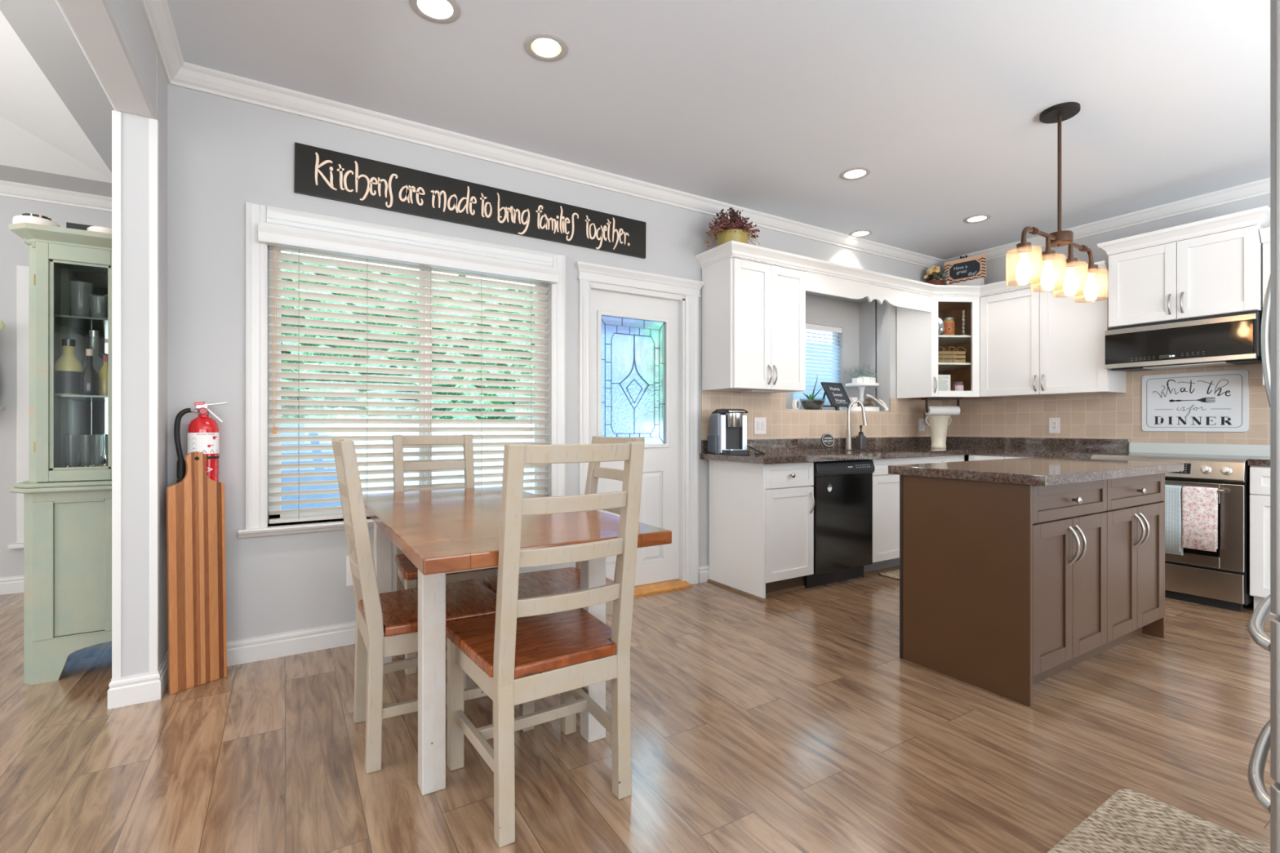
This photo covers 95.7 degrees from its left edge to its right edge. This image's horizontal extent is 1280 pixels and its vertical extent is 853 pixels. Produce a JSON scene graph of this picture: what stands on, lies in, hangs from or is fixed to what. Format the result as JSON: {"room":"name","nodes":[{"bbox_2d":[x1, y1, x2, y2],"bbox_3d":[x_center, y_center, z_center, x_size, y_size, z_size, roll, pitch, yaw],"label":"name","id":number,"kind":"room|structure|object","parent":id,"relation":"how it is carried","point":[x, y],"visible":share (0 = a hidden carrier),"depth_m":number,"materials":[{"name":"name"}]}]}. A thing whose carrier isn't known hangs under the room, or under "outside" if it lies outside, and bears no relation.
{"room":"kitchen","nodes":[
{"label":"kitchen","id":0,"kind":"room"},
{"bbox_2d":[0,195,111,577],"bbox_3d":[-4.867,-0.340,3.521,4.380,2.900,0.150,0,0,-32],"label":"wall","id":1,"kind":"structure","parent":0,"point":[14,251],"depth_m":3.85,"materials":[{"name":"grey paint"}]},
{"bbox_2d":[0,575,23,595],"bbox_3d":[-4.889,1.054,3.413,4.230,0.112,0.019,0,0,-32],"label":"baseboard","id":2,"kind":"structure","parent":1,"relation":"attached to","point":[11,584],"depth_m":3.84,"materials":[{"name":"white paint"}]},
{"bbox_2d":[7,265,28,549],"bbox_3d":[-3.725,-0.133,4.174,1.130,1.885,0.170,0,0,-32],"label":"window","id":3,"kind":"structure","parent":1,"relation":"in","point":[22,272],"depth_m":3.87,"materials":[{"name":"white paint"}]},
{"bbox_2d":[0,0,114,197],"bbox_3d":[-2.600,-1.610,-0.321,4.230,0.001,8.770,0,0,-32],"label":"ceiling","id":4,"kind":"structure","parent":0,"point":[42,27],"depth_m":2.69,"materials":[{"name":"grey paint"}]},
{"bbox_2d":[55,0,167,677],"bbox_3d":[-0.476,-0.340,-0.206,0.133,2.900,6.745,0,0,-32],"label":"wall","id":5,"kind":"structure","parent":0,"point":[114,37],"depth_m":2.32,"materials":[{"name":"grey paint"}]},
{"bbox_2d":[0,179,111,212],"bbox_3d":[-2.602,-1.567,-0.319,4.238,0.085,8.774,0,0,-32],"label":"trim","id":6,"kind":"structure","parent":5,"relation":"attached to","point":[7,188],"depth_m":3.93,"materials":[{"name":"white paint"}]},
{"bbox_2d":[111,110,121,679],"bbox_3d":[-2.079,-0.122,2.302,0.028,2.255,0.025,0,0,-32],"label":"trim","id":7,"kind":"structure","parent":5,"relation":"attached to","point":[116,115],"depth_m":2.29,"materials":[{"name":"white paint"}]},
{"bbox_2d":[107,650,168,709],"bbox_3d":[-2.125,1.054,2.484,0.163,0.112,0.403,0,0,-32],"label":"baseboard","id":8,"kind":"structure","parent":5,"relation":"attached to","point":[122,691],"depth_m":2.32,"materials":[{"name":"white paint"}]},
{"bbox_2d":[149,118,159,672],"bbox_3d":[-1.983,-0.122,2.361,0.028,2.255,0.025,0,0,-32],"label":"trim","id":9,"kind":"structure","parent":5,"relation":"attached to","point":[153,123],"depth_m":2.35,"materials":[{"name":"white paint"}]},
{"bbox_2d":[167,84,928,650],"bbox_3d":[0.399,-0.340,4.197,6.225,2.900,0.150,0,0,-32],"label":"wall","id":10,"kind":"structure","parent":0,"point":[224,154],"depth_m":2.79,"materials":[{"name":"grey paint"}]},
{"bbox_2d":[173,401,227,483],"bbox_3d":[-1.955,0.154,2.580,0.139,0.532,0.155,0,0,15],"label":"fire extinguisher","id":11,"kind":"object","parent":10,"relation":"attached to","point":[202,434],"visible":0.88,"depth_m":2.55,"materials":[{"name":"red metal"}]},
{"bbox_2d":[191,433,217,453],"bbox_3d":[-1.931,0.073,2.555,0.110,0.084,0.042,0,0,-32],"label":"label","id":12,"kind":"object","parent":11,"relation":"on","point":[201,442],"depth_m":2.54,"materials":[{"name":"white"}]},
{"bbox_2d":[226,621,355,666],"bbox_3d":[-1.232,1.054,3.103,1.997,0.112,0.019,0,0,-32],"label":"baseboard","id":13,"kind":"structure","parent":10,"relation":"attached to","point":[249,650],"depth_m":2.81,"materials":[{"name":"white paint"}]},
{"bbox_2d":[238,202,565,538],"bbox_3d":[-1.185,-0.262,3.188,1.681,1.577,0.196,0,0,-32],"label":"window","id":14,"kind":"structure","parent":10,"relation":"in","point":[258,406],"depth_m":2.86,"materials":[{"name":"white paint"}]},
{"bbox_2d":[257,222,559,524],"bbox_3d":[-1.169,-0.241,3.146,1.510,1.422,0.143,0,0,-32],"label":"window blind","id":15,"kind":"object","parent":14,"relation":"attached to","point":[279,237],"visible":0.91,"depth_m":3.09,"materials":[{"name":"white paint"}]},
{"bbox_2d":[293,142,645,258],"bbox_3d":[-0.824,-1.254,3.346,2.018,0.258,0.022,0,0,-32],"label":"wall sign","id":16,"kind":"object","parent":10,"relation":"attached to","point":[319,172],"visible":1,"depth_m":3.21,"materials":[{"name":"black paint"}]},
{"bbox_2d":[574,261,704,597],"bbox_3d":[-0.005,0.043,3.905,0.988,2.134,0.205,0,0,-32],"label":"door","id":17,"kind":"structure","parent":10,"relation":"in","point":[638,331],"depth_m":3.96,"materials":[{"name":"white paint"}]},
{"bbox_2d":[698,564,709,582],"bbox_3d":[0.457,1.054,4.138,0.096,0.112,0.019,0,0,-32],"label":"baseboard","id":18,"kind":"structure","parent":10,"relation":"attached to","point":[704,571],"depth_m":4.13,"materials":[{"name":"white paint"}]},
{"bbox_2d":[138,0,1270,271],"bbox_3d":[2.152,-1.567,1.318,5.950,0.085,6.599,0,0,-32],"label":"trim","id":19,"kind":"structure","parent":10,"relation":"attached to","point":[157,13],"depth_m":3.40,"materials":[{"name":"white paint"}]},
{"bbox_2d":[702,255,805,393],"bbox_3d":[0.831,-0.716,4.149,0.690,0.918,0.366,0,0,-32],"label":"upper cabinet","id":20,"kind":"object","parent":10,"relation":"attached to","point":[753,313],"visible":0.98,"depth_m":4.00,"materials":[{"name":"white paint"}]},
{"bbox_2d":[702,207,759,250],"bbox_3d":[0.626,-1.346,4.019,0.451,0.358,0.327,0,0,-10],"label":"flower pot","id":21,"kind":"object","parent":20,"relation":"on","point":[733,228],"visible":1,"depth_m":3.95,"materials":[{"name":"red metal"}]},
{"bbox_2d":[695,240,1108,297],"bbox_3d":[1.881,-1.170,4.455,3.047,0.088,0.932,0,0,-9],"label":"crown molding","id":22,"kind":"structure","parent":20,"relation":"attached to","point":[723,251],"depth_m":4.40,"materials":[{"name":"white paint"}]},
{"bbox_2d":[701,390,942,439],"bbox_3d":[1.697,-0.080,4.902,2.955,0.355,0.012,0,0,-32],"label":"tiled wall","id":23,"kind":"structure","parent":10,"relation":"attached to","point":[902,420],"depth_m":4.69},
{"bbox_2d":[754,417,765,434],"bbox_3d":[0.917,-0.005,4.411,0.118,0.128,0.010,0,0,-32],"label":"light switch","id":24,"kind":"object","parent":23,"relation":"attached to","point":[759,422],"visible":1,"depth_m":4.41,"materials":[{"name":"white plastic"}]},
{"bbox_2d":[897,295,998,399],"bbox_3d":[2.794,-0.716,5.252,0.719,0.918,0.536,0,0,-32],"label":"upper cabinet","id":25,"kind":"object","parent":10,"relation":"attached to","point":[918,340],"visible":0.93,"depth_m":5.14,"materials":[{"name":"white paint"}]},
{"bbox_2d":[805,271,931,312],"bbox_3d":[1.859,-1.081,4.618,1.549,0.187,0.018,0,0,-32],"label":"valance board","id":26,"kind":"object","parent":25,"relation":"attached to","point":[815,282],"visible":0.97,"depth_m":4.55,"materials":[{"name":"white paint"}]},
{"bbox_2d":[923,265,949,284],"bbox_3d":[2.780,-1.339,5.416,0.201,0.327,0.220,0,0,-32],"label":"flower basket","id":27,"kind":"object","parent":25,"relation":"on","point":[934,275],"visible":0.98,"depth_m":5.37,"materials":[{"name":"multicoloured plant"}]},
{"bbox_2d":[937,374,950,391],"bbox_3d":[2.645,-0.364,5.071,0.155,0.178,0.005,0,0,-4],"label":"card","id":28,"kind":"object","parent":25,"relation":"on","point":[944,380],"visible":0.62,"depth_m":5.07,"materials":[{"name":"white paper"}]},
{"bbox_2d":[940,317,955,335],"bbox_3d":[2.729,-0.880,5.134,0.112,0.165,0.113,0,0,-32],"label":"jar candle","id":29,"kind":"object","parent":25,"relation":"on","point":[948,322],"visible":0.83,"depth_m":5.09,"materials":[{"name":"brown wax"}]},
{"bbox_2d":[937,346,966,362],"bbox_3d":[2.738,-0.632,5.133,0.268,0.148,0.127,0,0,-4],"label":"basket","id":30,"kind":"object","parent":25,"relation":"on","point":[945,356],"visible":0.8,"depth_m":5.08,"materials":[{"name":"brown wood"}]},
{"bbox_2d":[937,335,971,370],"bbox_3d":[2.792,-0.670,5.267,0.685,0.256,0.485,0,0,-32],"label":"shelf","id":31,"kind":"object","parent":25,"relation":"attached to","point":[944,341],"depth_m":5.38,"materials":[{"name":"white paint"}]},
{"bbox_2d":[944,253,986,285],"bbox_3d":[2.965,-1.367,5.280,0.066,0.384,0.348,0,0,-32],"label":"frame","id":32,"kind":"object","parent":25,"relation":"on","point":[967,271],"visible":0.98,"depth_m":5.26,"materials":[{"name":"brown wood"}]},
{"bbox_2d":[0,0,1270,259],"bbox_3d":[-0.108,-1.870,1.177,10.245,0.520,9.020,0,0,-32],"label":"ceiling","id":33,"kind":"structure","parent":0,"point":[759,105],"depth_m":2.80,"materials":[{"name":"white paint"}]},
{"bbox_2d":[408,0,461,23],"bbox_3d":[-0.784,-1.657,2.217,0.188,0.105,0.188,0,0,-32],"label":"recessed light","id":34,"kind":"object","parent":33,"relation":"in","point":[441,11],"visible":1,"depth_m":2.24,"materials":[{"name":"grey"}]},
{"bbox_2d":[524,32,568,62],"bbox_3d":[-0.398,-1.657,2.458,0.188,0.105,0.188,0,0,-32],"label":"recessed light","id":35,"kind":"object","parent":33,"relation":"in","point":[544,46],"visible":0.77,"depth_m":2.50,"materials":[{"name":"grey"}]},
{"bbox_2d":[839,167,871,180],"bbox_3d":[1.369,-1.657,3.685,0.188,0.105,0.188,0,0,-32],"label":"recessed light","id":36,"kind":"object","parent":33,"relation":"in","point":[855,173],"visible":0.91,"depth_m":3.69,"materials":[{"name":"beige"}]},
{"bbox_2d":[963,213,991,223],"bbox_3d":[2.610,-1.657,4.483,0.188,0.105,0.188,0,0,-32],"label":"recessed light","id":37,"kind":"object","parent":33,"relation":"in","point":[977,218],"visible":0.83,"depth_m":4.48,"materials":[{"name":"beige"}]},
{"bbox_2d":[1016,102,1098,297],"bbox_3d":[2.142,-1.149,2.954,0.871,0.922,0.170,0,0,-32],"label":"pendant lamp","id":38,"kind":"object","parent":33,"relation":"hanging from","point":[1059,113],"visible":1,"depth_m":2.95,"materials":[{"name":"black metal"}]},
{"bbox_2d":[1016,239,1031,255],"bbox_3d":[1.833,-0.858,2.765,0.060,0.065,0.060,0,0,-32],"label":"socket","id":39,"kind":"object","parent":38,"relation":"attached to","point":[1024,248],"depth_m":2.75,"materials":[{"name":"brown metal"}]},
{"bbox_2d":[1040,247,1055,262],"bbox_3d":[2.039,-0.858,2.892,0.060,0.065,0.060,0,0,-32],"label":"socket","id":40,"kind":"object","parent":38,"relation":"attached to","point":[1048,255],"depth_m":2.87,"materials":[{"name":"brown metal"}]},
{"bbox_2d":[1063,255,1077,269],"bbox_3d":[2.245,-0.858,3.018,0.060,0.065,0.060,0,0,-32],"label":"socket","id":41,"kind":"object","parent":38,"relation":"attached to","point":[1071,263],"depth_m":3.00,"materials":[{"name":"brown metal"}]},
{"bbox_2d":[1084,262,1097,275],"bbox_3d":[2.450,-0.858,3.144,0.060,0.065,0.060,0,0,-32],"label":"socket","id":42,"kind":"object","parent":38,"relation":"attached to","point":[1091,269],"depth_m":3.13,"materials":[{"name":"brown metal"}]},
{"bbox_2d":[0,568,1275,852],"bbox_3d":[-0.143,1.170,1.185,10.395,0.120,9.170,0,0,-32],"label":"floor","id":43,"kind":"structure","parent":0,"point":[795,721],"depth_m":1.99,"materials":[{"name":"laminate"}]},
{"bbox_2d":[8,222,111,684],"bbox_3d":[-2.456,0.124,2.814,0.767,1.972,0.485,0,0,-32],"label":"china hutch","id":44,"kind":"object","parent":43,"relation":"on","point":[68,511],"visible":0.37,"depth_m":2.54,"materials":[{"name":"green paint"}]},
{"bbox_2d":[12,213,59,226],"bbox_3d":[-2.633,-0.892,2.526,0.144,0.060,0.144,0,0,-32],"label":"dish","id":45,"kind":"object","parent":44,"relation":"on","point":[25,217],"visible":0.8,"depth_m":2.48,"materials":[{"name":"ceramic"}]},
{"bbox_2d":[54,338,83,395],"bbox_3d":[-2.604,-0.270,2.638,0.095,0.255,0.095,0,0,-32],"label":"liquor bottle","id":46,"kind":"object","parent":44,"relation":"on","point":[68,368],"visible":0.77,"depth_m":2.61,"materials":[{"name":"yellow"}]},
{"bbox_2d":[63,435,78,466],"bbox_3d":[-2.630,0.124,2.675,0.048,0.170,0.048,0,0,-32],"label":"beer glass","id":47,"kind":"object","parent":44,"relation":"in","point":[70,442],"visible":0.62,"depth_m":2.66,"materials":[{"name":"white"}]},
{"bbox_2d":[68,280,93,317],"bbox_3d":[-2.571,-0.578,2.664,0.084,0.165,0.084,0,0,-32],"label":"glass","id":48,"kind":"object","parent":44,"relation":"on","point":[80,292],"visible":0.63,"depth_m":2.63,"materials":[{"name":"white"}]},
{"bbox_2d":[54,394,107,399],"bbox_3d":[-2.475,-0.137,2.846,0.609,0.008,0.370,0,0,-32],"label":"shelf","id":49,"kind":"object","parent":44,"relation":"attached to","point":[56,397],"depth_m":2.69,"materials":[{"name":"clear glass"}]},
{"bbox_2d":[54,314,107,330],"bbox_3d":[-2.475,-0.491,2.846,0.609,0.008,0.370,0,0,-32],"label":"shelf","id":50,"kind":"object","parent":44,"relation":"attached to","point":[62,322],"depth_m":2.74,"materials":[{"name":"clear glass"}]},
{"bbox_2d":[79,435,92,466],"bbox_3d":[-2.607,0.124,2.724,0.048,0.170,0.048,0,0,-32],"label":"beer glass","id":51,"kind":"object","parent":44,"relation":"in","point":[84,440],"visible":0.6,"depth_m":2.71,"materials":[{"name":"white"}]},
{"bbox_2d":[79,348,99,395],"bbox_3d":[-2.533,-0.249,2.664,0.068,0.215,0.068,0,0,-32],"label":"liquor bottle","id":52,"kind":"object","parent":44,"relation":"on","point":[89,378],"visible":0.93,"depth_m":2.65,"materials":[{"name":"black"}]},
{"bbox_2d":[71,271,107,466],"bbox_3d":[-2.575,-0.282,3.008,0.609,0.975,0.004,0,0,-32],"label":"cabinet glass door","id":53,"kind":"structure","parent":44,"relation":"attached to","point":[88,417],"depth_m":2.90,"materials":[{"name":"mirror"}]},
{"bbox_2d":[81,329,102,373],"bbox_3d":[-2.594,-0.299,2.750,0.092,0.315,0.092,0,0,-32],"label":"liquor bottle","id":54,"kind":"object","parent":44,"relation":"on","point":[93,334],"visible":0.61,"depth_m":2.74,"materials":[{"name":"grey"}]},
{"bbox_2d":[90,435,104,466],"bbox_3d":[-2.552,0.124,2.723,0.048,0.170,0.048,0,0,-32],"label":"beer glass","id":55,"kind":"object","parent":44,"relation":"in","point":[97,442],"visible":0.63,"depth_m":2.71,"materials":[{"name":"white"}]},
{"bbox_2d":[89,295,107,318],"bbox_3d":[-2.510,-0.548,2.690,0.068,0.105,0.068,0,0,-32],"label":"glass","id":56,"kind":"object","parent":44,"relation":"on","point":[99,304],"visible":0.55,"depth_m":2.67,"materials":[{"name":"white"}]},
{"bbox_2d":[98,355,107,395],"bbox_3d":[-2.518,-0.239,2.726,0.052,0.195,0.052,0,0,-32],"label":"liquor bottle","id":57,"kind":"object","parent":44,"relation":"on","point":[103,372],"visible":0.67,"depth_m":2.71,"materials":[{"name":"yellow"}]},
{"bbox_2d":[166,451,226,694],"bbox_3d":[-1.908,0.609,2.494,0.050,1.002,0.207,0,0,33],"label":"cutting board","id":58,"kind":"object","parent":43,"relation":"on","point":[196,524],"visible":1,"depth_m":2.48,"materials":[{"name":"brown wood"}]},
{"bbox_2d":[331,438,496,773],"bbox_3d":[-0.812,0.577,2.124,0.563,1.066,0.472,0,0,-32],"label":"dining chair","id":59,"kind":"object","parent":43,"relation":"on","point":[394,615],"visible":0.75,"depth_m":1.91,"materials":[{"name":"beige paint"}]},
{"bbox_2d":[392,434,497,675],"bbox_3d":[-0.985,0.577,2.918,0.472,1.066,0.563,0,0,-32],"label":"dining chair","id":60,"kind":"object","parent":43,"relation":"on","point":[406,572],"visible":0.45,"depth_m":3.02,"materials":[{"name":"beige paint"}]},
{"bbox_2d":[362,486,671,795],"bbox_3d":[-0.640,0.720,2.326,0.753,0.780,1.615,0,0,-32],"label":"dining table","id":61,"kind":"object","parent":43,"relation":"on","point":[442,532],"visible":0.77,"depth_m":1.82,"materials":[{"name":"brown wood"}]},
{"bbox_2d":[445,441,644,848],"bbox_3d":[-0.303,0.577,1.797,0.472,1.066,0.563,0,0,-32],"label":"dining chair","id":62,"kind":"object","parent":43,"relation":"on","point":[533,648],"visible":0.97,"depth_m":1.66,"materials":[{"name":"beige paint"}]},
{"bbox_2d":[483,435,644,732],"bbox_3d":[-0.317,0.577,2.427,0.563,1.066,0.472,0,0,-32],"label":"dining chair","id":63,"kind":"object","parent":43,"relation":"on","point":[561,580],"visible":0.25,"depth_m":2.46,"materials":[{"name":"beige paint"}]},
{"bbox_2d":[706,459,814,602],"bbox_3d":[0.837,0.671,4.012,0.476,0.877,0.592,0,0,-32],"label":"base cabinet","id":64,"kind":"object","parent":43,"relation":"on","point":[762,515],"visible":0.97,"depth_m":3.83,"materials":[{"name":"white paint"}]},
{"bbox_2d":[804,459,875,588],"bbox_3d":[1.302,0.676,4.293,0.607,0.868,0.569,0,0,-32],"label":"dishwasher","id":65,"kind":"object","parent":43,"relation":"on","point":[842,516],"visible":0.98,"depth_m":4.06,"materials":[{"name":"black"}]},
{"bbox_2d":[863,454,964,576],"bbox_3d":[2.089,0.671,4.777,1.226,0.877,0.588,0,0,-32],"label":"base cabinet","id":66,"kind":"object","parent":43,"relation":"on","point":[886,486],"visible":0.36,"depth_m":4.35,"materials":[{"name":"white paint"}]},
{"bbox_2d":[699,436,1128,463],"bbox_3d":[2.080,0.165,4.275,2.975,0.134,1.473,0,0,-32],"label":"countertop","id":67,"kind":"structure","parent":66,"relation":"on","point":[800,450],"depth_m":4.61,"materials":[{"name":"brown stone"}]},
{"bbox_2d":[707,408,749,455],"bbox_3d":[0.614,0.036,3.984,0.210,0.312,0.278,0,0,-17],"label":"coffee maker","id":68,"kind":"object","parent":67,"relation":"on","point":[727,436],"visible":1,"depth_m":3.94,"materials":[{"name":"silver metal"}]},
{"bbox_2d":[845,400,867,449],"bbox_3d":[1.803,-0.015,4.839,0.180,0.414,0.082,0,0,-1],"label":"kitchen faucet","id":69,"kind":"object","parent":67,"relation":"on","point":[848,432],"visible":1,"depth_m":4.81,"materials":[{"name":"silver metal"}]},
{"bbox_2d":[855,425,866,449],"bbox_3d":[1.865,0.090,4.884,0.072,0.204,0.060,0,0,-32],"label":"soap dispenser","id":70,"kind":"object","parent":67,"relation":"on","point":[860,441],"visible":1,"depth_m":4.86,"materials":[{"name":"grey"}]},
{"bbox_2d":[925,415,951,448],"bbox_3d":[2.646,0.048,5.128,0.195,0.288,0.195,0,0,44],"label":"vase","id":71,"kind":"object","parent":67,"relation":"on","point":[938,424],"visible":1,"depth_m":5.07,"materials":[{"name":"beige ceramic"}]},
{"bbox_2d":[968,454,1031,461],"bbox_3d":[3.214,0.671,4.624,0.637,0.877,0.874,0,0,-32],"label":"base cabinet","id":72,"kind":"object","parent":43,"relation":"on","point":[971,457],"visible":0.09,"depth_m":4.70,"materials":[{"name":"white paint"}]},
{"bbox_2d":[899,472,1164,706],"bbox_3d":[2.013,0.671,2.888,1.429,0.878,0.611,0,0,-32],"label":"kitchen island","id":73,"kind":"object","parent":43,"relation":"on","point":[1006,588],"visible":0.94,"depth_m":2.54,"materials":[{"name":"paint"}]},
{"bbox_2d":[888,457,1184,486],"bbox_3d":[2.010,0.209,2.902,1.476,0.041,0.684,0,0,-32],"label":"island countertop","id":74,"kind":"structure","parent":73,"relation":"on","point":[1035,471],"depth_m":2.65,"materials":[{"name":"brown stone"}]},
{"bbox_2d":[1047,789,1270,852],"bbox_3d":[1.216,1.105,1.337,0.928,0.011,0.448,0,0,-33],"label":"floor mat","id":75,"kind":"object","parent":43,"relation":"on","point":[1129,821],"visible":1,"depth_m":1.57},
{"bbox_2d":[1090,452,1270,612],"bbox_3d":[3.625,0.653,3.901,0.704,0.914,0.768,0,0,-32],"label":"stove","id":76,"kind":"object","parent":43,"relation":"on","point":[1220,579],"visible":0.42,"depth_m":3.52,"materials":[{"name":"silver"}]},
{"bbox_2d":[1164,484,1183,555],"bbox_3d":[3.345,0.591,3.708,0.039,0.438,0.196,0,0,-32],"label":"dish towel","id":77,"kind":"object","parent":76,"relation":"hanging from","point":[1173,494],"visible":0.39,"depth_m":3.65,"materials":[{"name":"white fabric"}]},
{"bbox_2d":[1095,452,1270,459],"bbox_3d":[3.674,0.205,3.931,0.589,0.018,0.764,0,0,-32],"label":"cooktop","id":78,"kind":"object","parent":76,"relation":"in","point":[1131,454],"depth_m":3.86,"materials":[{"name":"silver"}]},
{"bbox_2d":[1181,485,1217,551],"bbox_3d":[3.438,0.563,3.555,0.039,0.384,0.163,0,0,-32],"label":"dish towel","id":79,"kind":"object","parent":76,"relation":"hanging from","point":[1199,504],"visible":1,"depth_m":3.54,"materials":[{"name":"pink fabric"}]},
{"bbox_2d":[1249,466,1276,615],"bbox_3d":[4.019,0.671,3.341,0.605,0.877,0.578,0,0,-32],"label":"base cabinet","id":80,"kind":"object","parent":43,"relation":"on","point":[1260,476],"visible":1,"depth_m":3.39,"materials":[{"name":"white paint"}]},
{"bbox_2d":[1248,457,1270,466],"bbox_3d":[4.026,0.165,3.342,0.633,0.134,0.592,0,0,-32],"label":"countertop","id":81,"kind":"structure","parent":80,"relation":"on","point":[1264,461],"depth_m":3.40,"materials":[{"name":"brown stone"}]},
{"bbox_2d":[1247,0,1279,852],"bbox_3d":[1.601,0.182,0.913,0.915,1.815,0.844,0,0,-32],"label":"refrigerator","id":82,"kind":"object","parent":43,"relation":"on","point":[1268,737],"visible":1,"depth_m":0.95,"materials":[{"name":"grey"}]},
{"bbox_2d":[785,291,876,410],"bbox_3d":[1.552,-0.663,5.163,1.441,1.156,0.313,0,0,-32],"label":"wall","id":83,"kind":"structure","parent":0,"point":[857,318],"depth_m":5.43,"materials":[{"name":"grey paint"}]},
{"bbox_2d":[800,333,837,407],"bbox_3d":[1.583,-0.552,5.307,0.645,0.745,0.040,0,0,-32],"label":"window","id":84,"kind":"structure","parent":83,"relation":"in","point":[833,334],"depth_m":5.45,"materials":[{"name":"white paint"}]},
{"bbox_2d":[793,323,842,405],"bbox_3d":[1.608,-0.556,5.266,0.639,0.733,0.051,0,0,-32],"label":"window blind","id":85,"kind":"object","parent":84,"relation":"attached to","point":[822,377],"visible":0.54,"depth_m":5.29,"materials":[{"name":"white plastic"}]},
{"bbox_3d":[1.621,-0.120,5.051,1.321,0.031,0.337,0,0,-32],"label":"trim","id":86,"kind":"structure","parent":83,"relation":"attached to","visible":0},
{"bbox_2d":[799,374,826,409],"bbox_3d":[1.471,-0.291,4.930,0.216,0.310,0.235,0,0,25],"label":"aloe plant","id":87,"kind":"object","parent":86,"relation":"on","point":[810,404],"visible":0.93,"depth_m":4.87,"materials":[{"name":"green plant"}]},
{"bbox_2d":[820,382,853,410],"bbox_3d":[1.724,-0.257,5.080,0.258,0.266,0.196,0,0,-32],"label":"chalkboard sign","id":88,"kind":"object","parent":86,"relation":"on","point":[835,393],"visible":0.89,"depth_m":5.06,"materials":[{"name":"grey"}]},
{"bbox_2d":[839,382,879,411],"bbox_3d":[2.007,-0.264,5.290,0.410,0.256,0.295,0,0,-32],"label":"tiered tray","id":89,"kind":"object","parent":86,"relation":"on","point":[861,386],"visible":0.85,"depth_m":5.20,"materials":[{"name":"white ceramic"}]},
{"bbox_2d":[839,406,879,411],"bbox_3d":[2.007,-0.156,5.290,0.410,0.040,0.295,0,0,-32],"label":"tray","id":90,"kind":"object","parent":89,"relation":"on","point":[853,408],"depth_m":5.15,"materials":[{"name":"white ceramic"}]},
{"bbox_2d":[924,405,959,415],"bbox_3d":[2.724,-0.143,5.211,0.280,0.084,0.084,0,0,-4],"label":"paper towel","id":91,"kind":"object","parent":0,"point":[933,410],"visible":1,"depth_m":5.18,"materials":[{"name":"white paper"}]},
{"bbox_2d":[942,193,1270,461],"bbox_3d":[4.711,-0.340,2.972,0.150,2.900,6.745,0,0,-32],"label":"wall","id":92,"kind":"structure","parent":0,"point":[1001,268],"depth_m":4.59,"materials":[{"name":"grey paint"}]},
{"bbox_2d":[980,266,1126,398],"bbox_3d":[3.325,-0.716,4.724,0.366,0.918,0.918,0,0,-32],"label":"upper cabinet","id":93,"kind":"object","parent":92,"relation":"attached to","point":[1041,340],"visible":0.95,"depth_m":4.60,"materials":[{"name":"white paint"}]},
{"bbox_2d":[942,363,1270,444],"bbox_3d":[3.668,-0.150,4.527,0.012,0.540,2.687,0,0,-32],"label":"tiled wall","id":94,"kind":"structure","parent":92,"relation":"attached to","point":[1104,415],"depth_m":4.59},
{"bbox_2d":[1048,417,1060,433],"bbox_3d":[3.465,-0.008,4.838,0.009,0.128,0.082,0,0,-32],"label":"wall socket","id":95,"kind":"object","parent":94,"relation":"attached to","point":[1054,423],"visible":1,"depth_m":4.83,"materials":[{"name":"white plastic"}]},
{"bbox_2d":[1142,369,1248,431],"bbox_3d":[3.914,-0.173,4.102,0.011,0.418,0.565,0,0,-32],"label":"wall sign","id":96,"kind":"object","parent":94,"relation":"attached to","point":[1206,401],"visible":1,"depth_m":4.08,"materials":[{"name":"white ceramic"}]},
{"bbox_2d":[1168,397,1215,402],"bbox_3d":[3.909,-0.185,4.101,0.001,0.035,0.245,0,0,-32],"label":"picture","id":97,"kind":"object","parent":96,"relation":"attached to","point":[1203,400],"depth_m":4.05},
{"bbox_2d":[1097,205,1270,328],"bbox_3d":[3.744,-1.026,3.970,0.439,0.612,0.858,0,0,-32],"label":"upper cabinet","id":98,"kind":"object","parent":92,"relation":"attached to","point":[1212,266],"visible":0.97,"depth_m":3.83,"materials":[{"name":"white paint"}]},
{"bbox_2d":[1105,311,1262,371],"bbox_3d":[3.752,-0.560,3.983,0.411,0.303,0.768,0,0,-32],"label":"microwave","id":99,"kind":"object","parent":98,"relation":"attached to","point":[1233,339],"visible":0.99,"depth_m":3.83,"materials":[{"name":"black"}]},
{"bbox_2d":[1128,442,1270,456],"bbox_3d":[3.934,0.166,4.090,0.016,0.089,0.760,0,0,-32],"label":"trim","id":100,"kind":"structure","parent":92,"relation":"attached to","point":[1143,447],"depth_m":4.06,"materials":[{"name":"white"}]},
{"bbox_2d":[1259,226,1270,385],"bbox_3d":[4.112,-0.736,3.425,0.381,0.957,0.544,0,0,-32],"label":"upper cabinet","id":101,"kind":"object","parent":92,"relation":"attached to","point":[1264,233],"visible":0.18,"depth_m":3.57,"materials":[{"name":"white paint"}]},
{"label":"outside","id":102,"kind":"structure","parent":0,"visible":0},
{"bbox_3d":[-6.842,1.340,13.080,30.000,0.140,22.545,0,0,-32],"label":"patio","id":103,"kind":"object","parent":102,"visible":0},
{"bbox_2d":[280,423,534,510],"bbox_3d":[-3.705,0.610,5.089,13.000,1.320,0.250,0,0,-32],"label":"wall","id":104,"kind":"structure","parent":103,"relation":"on","point":[363,433],"depth_m":5.64,"materials":[{"name":"concrete"}]},
{"bbox_2d":[280,252,534,419],"bbox_3d":[-4.363,-0.283,6.164,13.077,3.206,1.330,0,0,-32],"label":"hedge","id":105,"kind":"object","parent":103,"relation":"on","point":[345,416],"visible":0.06,"depth_m":6.54,"materials":[{"name":"green plant"}]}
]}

